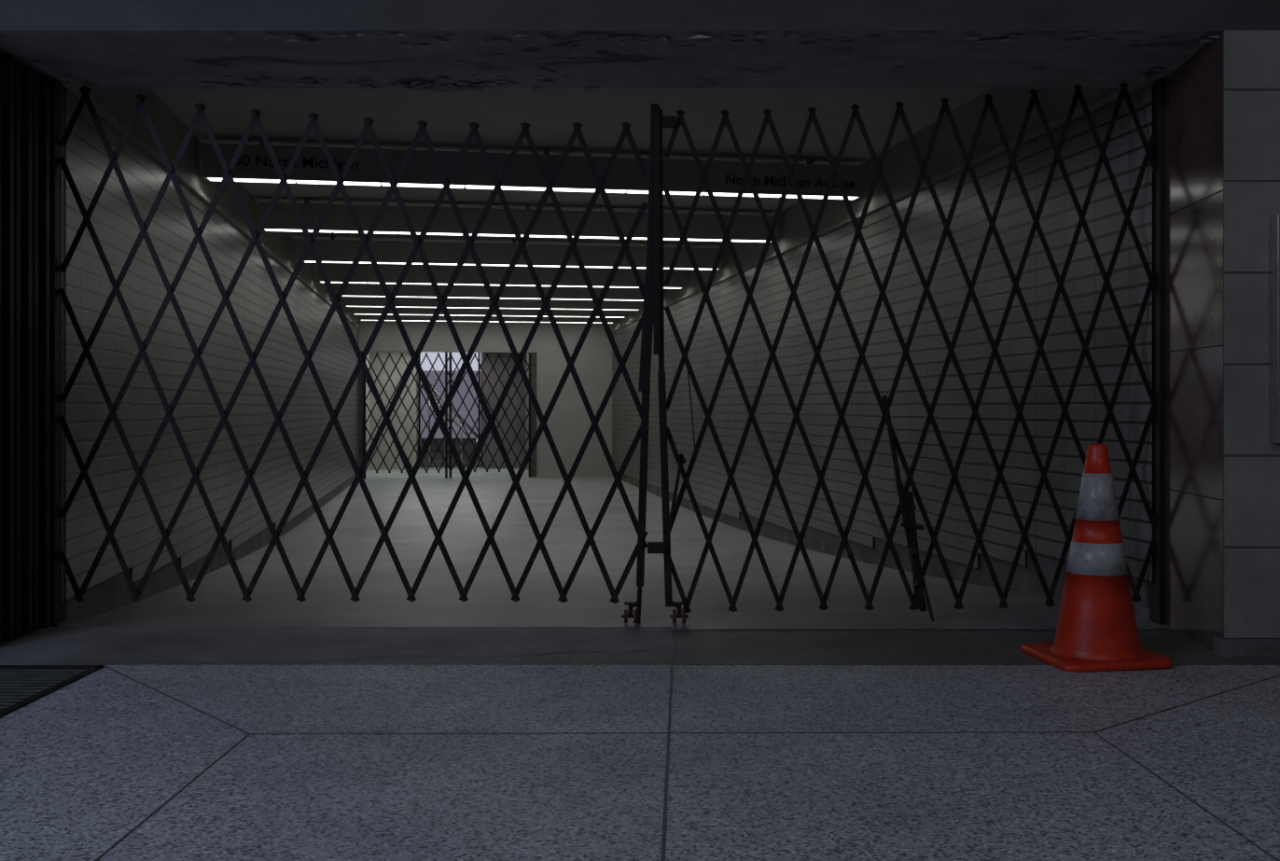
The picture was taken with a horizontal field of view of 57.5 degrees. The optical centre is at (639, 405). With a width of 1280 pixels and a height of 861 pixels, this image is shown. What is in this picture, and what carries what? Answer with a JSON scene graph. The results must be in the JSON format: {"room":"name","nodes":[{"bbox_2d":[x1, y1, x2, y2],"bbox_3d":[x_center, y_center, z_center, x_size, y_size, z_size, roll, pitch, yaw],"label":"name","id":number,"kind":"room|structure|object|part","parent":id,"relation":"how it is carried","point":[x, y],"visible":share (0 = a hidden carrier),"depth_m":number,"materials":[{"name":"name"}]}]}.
{"room":"subway station passage","nodes":[
{"label":"subway station passage","id":0,"kind":"room"},
{"bbox_2d":[0,51,55,644],"bbox_3d":[-4.330,-0.250,5.055,3.340,2.500,0.790,0,0,0],"label":"wall","id":1,"kind":"structure","parent":0,"point":[26,96],"depth_m":5.07,"materials":[{"name":"metal"}]},
{"bbox_2d":[59,85,658,623],"bbox_3d":[-1.292,-0.236,5.342,2.757,2.467,0.068,0,0,0],"label":"gate","id":2,"kind":"object","parent":1,"relation":"attached to","point":[646,322],"visible":1,"depth_m":5.35,"materials":[{"name":"black metal"}]},
{"bbox_3d":[0.034,-0.193,5.343,0.106,2.380,0.039,0,0,0],"label":"meeting post","id":3,"kind":"part","parent":2,"relation":"part of","materials":[{"name":"black metal"}]},
{"bbox_2d":[57,80,361,626],"bbox_3d":[-4.682,-0.150,17.441,0.200,3.700,24.471,0,0,-9],"label":"wall","id":4,"kind":"structure","parent":0,"point":[227,236],"depth_m":7.62,"materials":[{"name":"tile"}]},
{"bbox_2d":[49,79,66,625],"bbox_3d":[-2.692,-0.246,5.365,0.055,2.487,0.110,0,0,0],"label":"gate post","id":5,"kind":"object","parent":4,"relation":"attached to","point":[59,607],"depth_m":5.35,"materials":[{"name":"black metal"}]},
{"bbox_2d":[207,177,222,180],"bbox_3d":[-2.999,-1.606,8.243,0.092,0.010,0.104,0,0,-9],"label":"ceiling light","id":6,"kind":"object","parent":4,"relation":"attached to","point":[211,179],"depth_m":8.25,"materials":[{"name":"white plastic"}]},
{"bbox_2d":[233,178,279,182],"bbox_3d":[-2.726,-1.606,8.293,0.320,0.010,0.116,0,0,-9],"label":"ceiling light","id":7,"kind":"object","parent":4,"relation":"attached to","point":[235,179],"depth_m":8.29,"materials":[{"name":"white plastic"}]},
{"bbox_2d":[264,228,302,231],"bbox_3d":[-3.248,-1.606,10.640,0.311,0.010,0.114,0,0,-9],"label":"ceiling light","id":8,"kind":"object","parent":4,"relation":"attached to","point":[265,229],"depth_m":10.62,"materials":[{"name":"white plastic"}]},
{"bbox_2d":[287,180,336,184],"bbox_3d":[-2.349,-1.606,8.354,0.343,0.010,0.116,0,0,-9],"label":"ceiling light","id":9,"kind":"object","parent":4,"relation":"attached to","point":[288,181],"depth_m":8.36,"materials":[{"name":"white plastic"}]},
{"bbox_2d":[342,295,380,296],"bbox_3d":[-4.067,-1.606,17.032,0.538,0.010,0.087,0,0,-9],"label":"ceiling light","id":10,"kind":"object","parent":4,"relation":"attached to","point":[342,296],"depth_m":17.03,"materials":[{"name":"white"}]},
{"bbox_2d":[346,306,379,306],"bbox_3d":[-4.465,-1.606,18.791,0.519,0.010,0.084,0,0,-9],"label":"ceiling light","id":11,"kind":"object","parent":4,"relation":"attached to","point":[346,306],"depth_m":18.79,"materials":[{"name":"white plastic"}]},
{"bbox_2d":[343,181,389,185],"bbox_3d":[-1.972,-1.606,8.415,0.328,0.010,0.115,0,0,-9],"label":"ceiling light","id":12,"kind":"object","parent":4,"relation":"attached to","point":[344,183],"depth_m":8.43,"materials":[{"name":"white plastic"}]},
{"bbox_2d":[396,296,436,297],"bbox_3d":[-3.291,-1.606,17.178,0.570,0.010,0.092,0,0,-9],"label":"ceiling light","id":13,"kind":"object","parent":4,"relation":"attached to","point":[396,297],"depth_m":17.18,"materials":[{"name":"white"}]},
{"bbox_2d":[396,183,443,187],"bbox_3d":[-1.601,-1.606,8.475,0.329,0.010,0.115,0,0,-9],"label":"ceiling light","id":14,"kind":"object","parent":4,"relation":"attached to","point":[398,185],"depth_m":8.46,"materials":[{"name":"white plastic"}]},
{"bbox_2d":[449,184,494,189],"bbox_3d":[-1.229,-1.606,8.535,0.317,0.010,0.115,0,0,-9],"label":"ceiling light","id":15,"kind":"object","parent":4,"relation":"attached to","point":[452,186],"depth_m":8.53,"materials":[{"name":"white plastic"}]},
{"bbox_2d":[460,297,488,298],"bbox_3d":[-2.453,-1.606,17.327,0.397,0.010,0.064,0,0,-9],"label":"ceiling light","id":16,"kind":"object","parent":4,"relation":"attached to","point":[480,298],"depth_m":17.33,"materials":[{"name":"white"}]},
{"bbox_2d":[358,314,614,322],"bbox_3d":[-2.877,-1.750,22.222,4.840,0.300,0.208,0,0,-9],"label":"ceiling beam","id":17,"kind":"structure","parent":4,"relation":"attached to","point":[478,318],"depth_m":22.10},
{"bbox_2d":[361,320,612,323],"bbox_3d":[-2.873,-1.606,22.196,4.754,0.010,0.120,0,0,-9],"label":"ceiling light","id":18,"kind":"object","parent":4,"relation":"attached to","point":[361,320],"visible":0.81,"depth_m":22.11,"materials":[{"name":"white plastic"}]},
{"bbox_2d":[332,282,643,300],"bbox_3d":[-2.095,-1.750,17.384,4.840,0.300,0.208,0,0,-9],"label":"ceiling beam","id":19,"kind":"structure","parent":4,"relation":"attached to","point":[352,289],"depth_m":17.25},
{"bbox_2d":[317,263,685,288],"bbox_3d":[-1.792,-1.750,15.509,4.840,0.300,0.208,0,0,-9],"label":"ceiling beam","id":20,"kind":"structure","parent":4,"relation":"attached to","point":[336,271],"depth_m":15.38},
{"bbox_2d":[320,281,681,288],"bbox_3d":[-1.788,-1.606,15.483,4.754,0.010,0.120,0,0,-9],"label":"ceiling light","id":21,"kind":"object","parent":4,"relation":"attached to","point":[321,282],"visible":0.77,"depth_m":15.45,"materials":[{"name":"white plastic"}]},
{"bbox_2d":[500,186,545,190],"bbox_3d":[-0.860,-1.606,8.594,0.323,0.010,0.115,0,0,-9],"label":"ceiling light","id":22,"kind":"object","parent":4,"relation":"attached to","point":[506,187],"depth_m":8.61,"materials":[{"name":"white plastic"}]},
{"bbox_2d":[200,138,864,199],"bbox_3d":[-0.693,-1.750,8.646,4.860,0.300,0.208,0,0,-9],"label":"ceiling beam","id":23,"kind":"structure","parent":4,"relation":"attached to","point":[679,175],"depth_m":8.53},
{"bbox_2d":[236,154,358,172],"bbox_3d":[-2.433,-1.716,8.265,0.844,0.105,0.002,0,0,-9],"label":"sign text","id":24,"kind":"object","parent":23,"relation":"attached to","point":[310,161],"visible":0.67,"depth_m":8.27},
{"bbox_2d":[725,174,854,189],"bbox_3d":[1.145,-1.689,8.843,1.008,0.098,0.002,0,0,-9],"label":"sign text","id":25,"kind":"object","parent":23,"relation":"attached to","point":[771,180],"visible":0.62,"depth_m":8.83},
{"bbox_2d":[553,188,595,192],"bbox_3d":[-0.488,-1.606,8.654,0.308,0.010,0.115,0,0,-9],"label":"ceiling light","id":26,"kind":"object","parent":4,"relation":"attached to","point":[555,189],"depth_m":8.64,"materials":[{"name":"white plastic"}]},
{"bbox_2d":[603,299,634,300],"bbox_3d":[-0.317,-1.606,17.632,0.446,0.010,0.072,0,0,-9],"label":"ceiling light","id":27,"kind":"object","parent":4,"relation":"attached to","point":[604,299],"depth_m":17.63,"materials":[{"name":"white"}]},
{"bbox_2d":[605,189,648,194],"bbox_3d":[-0.096,-1.606,8.718,0.332,0.010,0.115,0,0,-9],"label":"ceiling light","id":28,"kind":"object","parent":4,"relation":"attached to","point":[606,190],"depth_m":8.72,"materials":[{"name":"white plastic"}]},
{"bbox_2d":[668,191,695,194],"bbox_3d":[0.316,-1.606,8.784,0.210,0.010,0.115,0,0,-9],"label":"ceiling light","id":29,"kind":"object","parent":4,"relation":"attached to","point":[671,192],"depth_m":8.80,"materials":[{"name":"white plastic"}]},
{"bbox_2d":[712,193,737,195],"bbox_3d":[0.644,-1.606,8.835,0.193,0.010,0.104,0,0,-9],"label":"ceiling light","id":30,"kind":"object","parent":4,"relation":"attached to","point":[715,194],"depth_m":8.83,"materials":[{"name":"white plastic"}]},
{"bbox_2d":[742,194,753,196],"bbox_3d":[0.827,-1.606,8.876,0.090,0.010,0.088,0,0,-9],"label":"ceiling light","id":31,"kind":"object","parent":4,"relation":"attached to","point":[744,195],"depth_m":8.88,"materials":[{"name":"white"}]},
{"bbox_2d":[758,194,781,197],"bbox_3d":[0.984,-1.606,8.892,0.182,0.010,0.115,0,0,-9],"label":"ceiling light","id":32,"kind":"object","parent":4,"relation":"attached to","point":[760,195],"depth_m":8.88,"materials":[{"name":"white plastic"}]},
{"bbox_2d":[786,194,797,197],"bbox_3d":[1.163,-1.606,8.915,0.100,0.010,0.088,0,0,-9],"label":"ceiling light","id":33,"kind":"object","parent":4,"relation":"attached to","point":[787,196],"depth_m":8.91,"materials":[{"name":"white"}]},
{"bbox_2d":[802,194,823,198],"bbox_3d":[1.321,-1.606,8.946,0.185,0.010,0.114,0,0,-9],"label":"ceiling light","id":34,"kind":"object","parent":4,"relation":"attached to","point":[804,197],"depth_m":8.95,"materials":[{"name":"white plastic"}]},
{"bbox_2d":[828,195,843,199],"bbox_3d":[1.508,-1.606,8.977,0.146,0.010,0.116,0,0,-9],"label":"ceiling light","id":35,"kind":"object","parent":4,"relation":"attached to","point":[829,197],"depth_m":8.99,"materials":[{"name":"white plastic"}]},
{"bbox_2d":[365,351,528,473],"bbox_3d":[-4.249,-0.100,25.853,3.440,3.600,5.600,0,0,-9],"label":"wall","id":36,"kind":"structure","parent":0,"point":[389,366],"depth_m":26.03,"materials":[{"name":"paint"}]},
{"bbox_2d":[418,351,480,463],"bbox_3d":[-4.601,-0.090,28.218,1.520,3.020,0.100,0,0,-9],"label":"window","id":37,"kind":"structure","parent":36,"relation":"in","point":[425,366],"depth_m":28.23,"materials":[{"name":"clear glass"}]},
{"bbox_2d":[358,320,612,477],"bbox_3d":[-3.019,-0.100,23.104,4.990,3.600,0.220,0,0,-9],"label":"wall","id":38,"kind":"structure","parent":0,"point":[569,423],"depth_m":23.22,"materials":[{"name":"paint"}]},
{"bbox_2d":[362,351,531,478],"bbox_3d":[-3.751,0.181,22.824,3.247,2.462,0.060,0,0,-9],"label":"gate","id":39,"kind":"object","parent":38,"relation":"attached to","point":[445,367],"visible":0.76,"depth_m":22.79,"materials":[{"name":"black metal"}]},
{"bbox_2d":[150,87,991,269],"bbox_3d":[-2.090,-1.950,17.349,5.390,0.100,25.079,0,0,-9],"label":"ceiling","id":40,"kind":"structure","parent":0,"point":[551,113],"depth_m":7.80,"materials":[{"name":"paint"}]},
{"bbox_2d":[319,230,358,233],"bbox_3d":[-2.773,-1.606,10.717,0.343,0.010,0.114,0,0,-9],"label":"ceiling light","id":41,"kind":"object","parent":40,"relation":"in","point":[320,230],"depth_m":10.73,"materials":[{"name":"white plastic"}]},
{"bbox_2d":[374,231,410,234],"bbox_3d":[-2.293,-1.606,10.795,0.322,0.010,0.115,0,0,-9],"label":"ceiling light","id":42,"kind":"object","parent":40,"relation":"in","point":[374,231],"depth_m":10.79,"materials":[{"name":"white plastic"}]},
{"bbox_2d":[426,233,462,235],"bbox_3d":[-1.822,-1.606,10.874,0.326,0.010,0.107,0,0,-9],"label":"ceiling light","id":43,"kind":"object","parent":40,"relation":"in","point":[426,233],"depth_m":10.85,"materials":[{"name":"white plastic"}]},
{"bbox_2d":[477,234,514,236],"bbox_3d":[-1.347,-1.606,10.948,0.342,0.010,0.114,0,0,-9],"label":"ceiling light","id":44,"kind":"object","parent":40,"relation":"in","point":[508,235],"depth_m":10.97,"materials":[{"name":"white plastic"}]},
{"bbox_2d":[528,235,566,237],"bbox_3d":[-0.870,-1.606,11.025,0.346,0.010,0.113,0,0,-9],"label":"ceiling light","id":45,"kind":"object","parent":40,"relation":"in","point":[530,235],"depth_m":11.03,"materials":[{"name":"white plastic"}]},
{"bbox_2d":[579,236,618,238],"bbox_3d":[-0.388,-1.606,11.103,0.368,0.010,0.114,0,0,-9],"label":"ceiling light","id":46,"kind":"object","parent":40,"relation":"in","point":[580,236],"depth_m":11.09,"materials":[{"name":"white plastic"}]},
{"bbox_2d":[0,463,1173,717],"bbox_3d":[-2.349,1.204,16.631,6.131,0.425,26.415,0,0,-9],"label":"floor","id":47,"kind":"structure","parent":0,"point":[382,596],"depth_m":7.60,"materials":[{"name":"concrete"}]},
{"bbox_2d":[418,383,479,467],"bbox_3d":[-4.476,0.331,27.369,1.386,2.168,1.534,0,0,-9],"label":"staircase","id":48,"kind":"structure","parent":47,"relation":"on","point":[468,447],"depth_m":27.06,"materials":[{"name":"metal"}]},
{"bbox_2d":[0,628,1279,860],"bbox_3d":[0.000,1.000,-0.375,16.000,0.001,11.250,0,0,0],"label":"floor","id":49,"kind":"structure","parent":0,"point":[85,762],"depth_m":3.34,"materials":[{"name":"grey stone"}]},
{"bbox_2d":[0,626,675,665],"bbox_3d":[-1.269,0.999,4.857,2.822,0.003,0.806,0,0,0],"label":"threshold","id":50,"kind":"object","parent":49,"relation":"on","point":[50,646],"visible":1,"depth_m":4.88,"materials":[{"name":"grey concrete"}]},
{"bbox_2d":[94,630,1279,860],"bbox_3d":[1.974,0.999,1.587,8.052,0.002,7.175,0,0,0],"label":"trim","id":51,"kind":"structure","parent":49,"relation":"in","point":[668,732],"depth_m":3.56,"materials":[{"name":"grey metal"}]},
{"bbox_2d":[1020,443,1173,672],"bbox_3d":[1.792,0.576,4.600,0.450,0.853,0.424,0,0,-7],"label":"traffic cone","id":52,"kind":"object","parent":49,"relation":"on","point":[1096,630],"visible":1,"depth_m":4.51,"materials":[{"name":"orange plastic"}]},
{"bbox_3d":[1.792,0.983,4.600,0.450,0.038,0.424,0,0,-7],"label":"plate","id":53,"kind":"part","parent":52,"relation":"part of","materials":[{"name":"orange plastic"}]},
{"bbox_2d":[0,0,1279,92],"bbox_3d":[0.000,-2.132,5.078,12.000,1.335,0.862,0,0,0],"label":"ceiling","id":54,"kind":"structure","parent":0,"point":[411,45],"depth_m":4.78,"materials":[{"name":"paint"}]},
{"bbox_2d":[611,80,1154,620],"bbox_3d":[0.407,-0.150,17.855,0.200,3.700,25.278,0,0,-9],"label":"wall","id":55,"kind":"structure","parent":0,"point":[1125,152],"depth_m":7.64,"materials":[{"name":"tile"}]},
{"bbox_2d":[321,261,352,263],"bbox_3d":[-3.374,-1.606,13.001,0.320,0.010,0.112,0,0,-9],"label":"ceiling light","id":56,"kind":"object","parent":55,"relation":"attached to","point":[322,261],"depth_m":13.04,"materials":[{"name":"white plastic"}]},
{"bbox_2d":[376,262,405,264],"bbox_3d":[-2.790,-1.606,13.093,0.306,0.010,0.107,0,0,-9],"label":"ceiling light","id":57,"kind":"object","parent":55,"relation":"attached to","point":[377,262],"depth_m":13.12,"materials":[{"name":"white plastic"}]},
{"bbox_2d":[402,314,432,315],"bbox_3d":[-3.916,-1.606,20.526,0.519,0.010,0.084,0,0,-9],"label":"ceiling light","id":58,"kind":"object","parent":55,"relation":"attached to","point":[402,314],"depth_m":20.53,"materials":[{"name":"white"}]},
{"bbox_2d":[407,306,436,307],"bbox_3d":[-3.543,-1.606,18.969,0.449,0.010,0.073,0,0,-9],"label":"ceiling light","id":59,"kind":"object","parent":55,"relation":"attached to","point":[408,307],"depth_m":18.97,"materials":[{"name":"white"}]},
{"bbox_2d":[429,263,457,264],"bbox_3d":[-2.225,-1.606,13.183,0.303,0.010,0.103,0,0,-9],"label":"ceiling light","id":60,"kind":"object","parent":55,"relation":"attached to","point":[429,263],"depth_m":13.21,"materials":[{"name":"white plastic"}]},
{"bbox_2d":[351,306,626,317],"bbox_3d":[-2.638,-1.750,20.741,4.840,0.300,0.208,0,0,-9],"label":"ceiling beam","id":61,"kind":"structure","parent":55,"relation":"attached to","point":[354,310],"depth_m":20.62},
{"bbox_2d":[343,296,640,309],"bbox_3d":[-2.382,-1.750,19.161,4.840,0.300,0.208,0,0,-9],"label":"ceiling beam","id":62,"kind":"structure","parent":55,"relation":"attached to","point":[452,302],"depth_m":19.05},
{"bbox_2d":[481,264,509,265],"bbox_3d":[-1.646,-1.606,13.273,0.307,0.010,0.095,0,0,-9],"label":"ceiling light","id":63,"kind":"object","parent":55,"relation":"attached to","point":[497,265],"depth_m":13.30,"materials":[{"name":"white plastic"}]},
{"bbox_2d":[293,235,722,269],"bbox_3d":[-1.441,-1.750,13.337,4.840,0.300,0.208,0,0,-9],"label":"ceiling beam","id":64,"kind":"structure","parent":55,"relation":"attached to","point":[332,249],"depth_m":13.21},
{"bbox_2d":[259,197,777,242],"bbox_3d":[-1.066,-1.750,11.017,4.840,0.300,0.208,0,0,-9],"label":"ceiling beam","id":65,"kind":"structure","parent":55,"relation":"attached to","point":[599,223],"depth_m":10.89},
{"bbox_2d":[533,264,559,266],"bbox_3d":[-1.070,-1.606,13.364,0.292,0.010,0.091,0,0,-9],"label":"ceiling light","id":66,"kind":"object","parent":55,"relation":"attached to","point":[534,265],"depth_m":13.39,"materials":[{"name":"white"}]},
{"bbox_2d":[551,308,590,309],"bbox_3d":[-1.145,-1.606,19.336,0.626,0.010,0.101,0,0,-9],"label":"ceiling light","id":67,"kind":"object","parent":55,"relation":"attached to","point":[551,309],"depth_m":19.33,"materials":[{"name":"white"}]},
{"bbox_2d":[555,316,589,317],"bbox_3d":[-1.215,-1.606,20.955,0.596,0.010,0.096,0,0,-9],"label":"ceiling light","id":68,"kind":"object","parent":55,"relation":"attached to","point":[555,316],"depth_m":20.96,"materials":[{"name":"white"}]},
{"bbox_2d":[584,266,612,267],"bbox_3d":[-0.474,-1.606,13.476,0.309,0.010,0.050,0,0,-9],"label":"ceiling light","id":69,"kind":"object","parent":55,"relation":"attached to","point":[585,267],"depth_m":13.48,"materials":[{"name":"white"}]},
{"bbox_2d":[632,237,646,239],"bbox_3d":[-0.004,-1.606,11.180,0.134,0.010,0.082,0,0,-9],"label":"ceiling light","id":70,"kind":"object","parent":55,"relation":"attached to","point":[633,238],"depth_m":11.18,"materials":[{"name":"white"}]},
{"bbox_2d":[687,238,722,241],"bbox_3d":[0.629,-1.606,11.267,0.348,0.010,0.114,0,0,-9],"label":"ceiling light","id":71,"kind":"object","parent":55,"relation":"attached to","point":[688,239],"depth_m":11.27,"materials":[{"name":"white plastic"}]},
{"bbox_2d":[731,239,765,242],"bbox_3d":[1.054,-1.606,11.335,0.346,0.010,0.113,0,0,-9],"label":"ceiling light","id":72,"kind":"object","parent":55,"relation":"attached to","point":[731,240],"depth_m":11.34,"materials":[{"name":"white plastic"}]},
{"bbox_2d":[1149,79,1165,625],"bbox_3d":[2.380,-0.245,5.365,0.030,2.490,0.110,0,0,0],"label":"gate post","id":73,"kind":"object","parent":55,"relation":"attached to","point":[1157,588],"depth_m":5.31,"materials":[{"name":"black metal"}]},
{"bbox_2d":[1164,30,1279,656],"bbox_3d":[4.160,-0.250,5.032,3.680,2.500,0.775,0,0,0],"label":"wall","id":74,"kind":"structure","parent":0,"point":[1222,488],"depth_m":4.66,"materials":[{"name":"ceramic"}]},
{"bbox_2d":[647,82,1155,623],"bbox_3d":[1.206,-0.245,5.330,2.344,2.481,0.130,0,0,0],"label":"gate","id":75,"kind":"object","parent":74,"relation":"attached to","point":[906,507],"visible":0.98,"depth_m":5.35,"materials":[{"name":"black metal"}]},
{"bbox_3d":[0.146,-0.224,5.353,0.224,2.288,0.085,0,0,0],"label":"meeting post","id":76,"kind":"part","parent":75,"relation":"part of","materials":[{"name":"black metal"}]},
{"bbox_2d":[1270,213,1279,443],"bbox_3d":[3.165,-0.305,4.625,1.300,0.906,0.060,0,0,0],"label":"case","id":77,"kind":"object","parent":74,"relation":"attached to","point":[1274,219],"visible":1,"depth_m":4.61,"materials":[{"name":"metal"}]}
]}

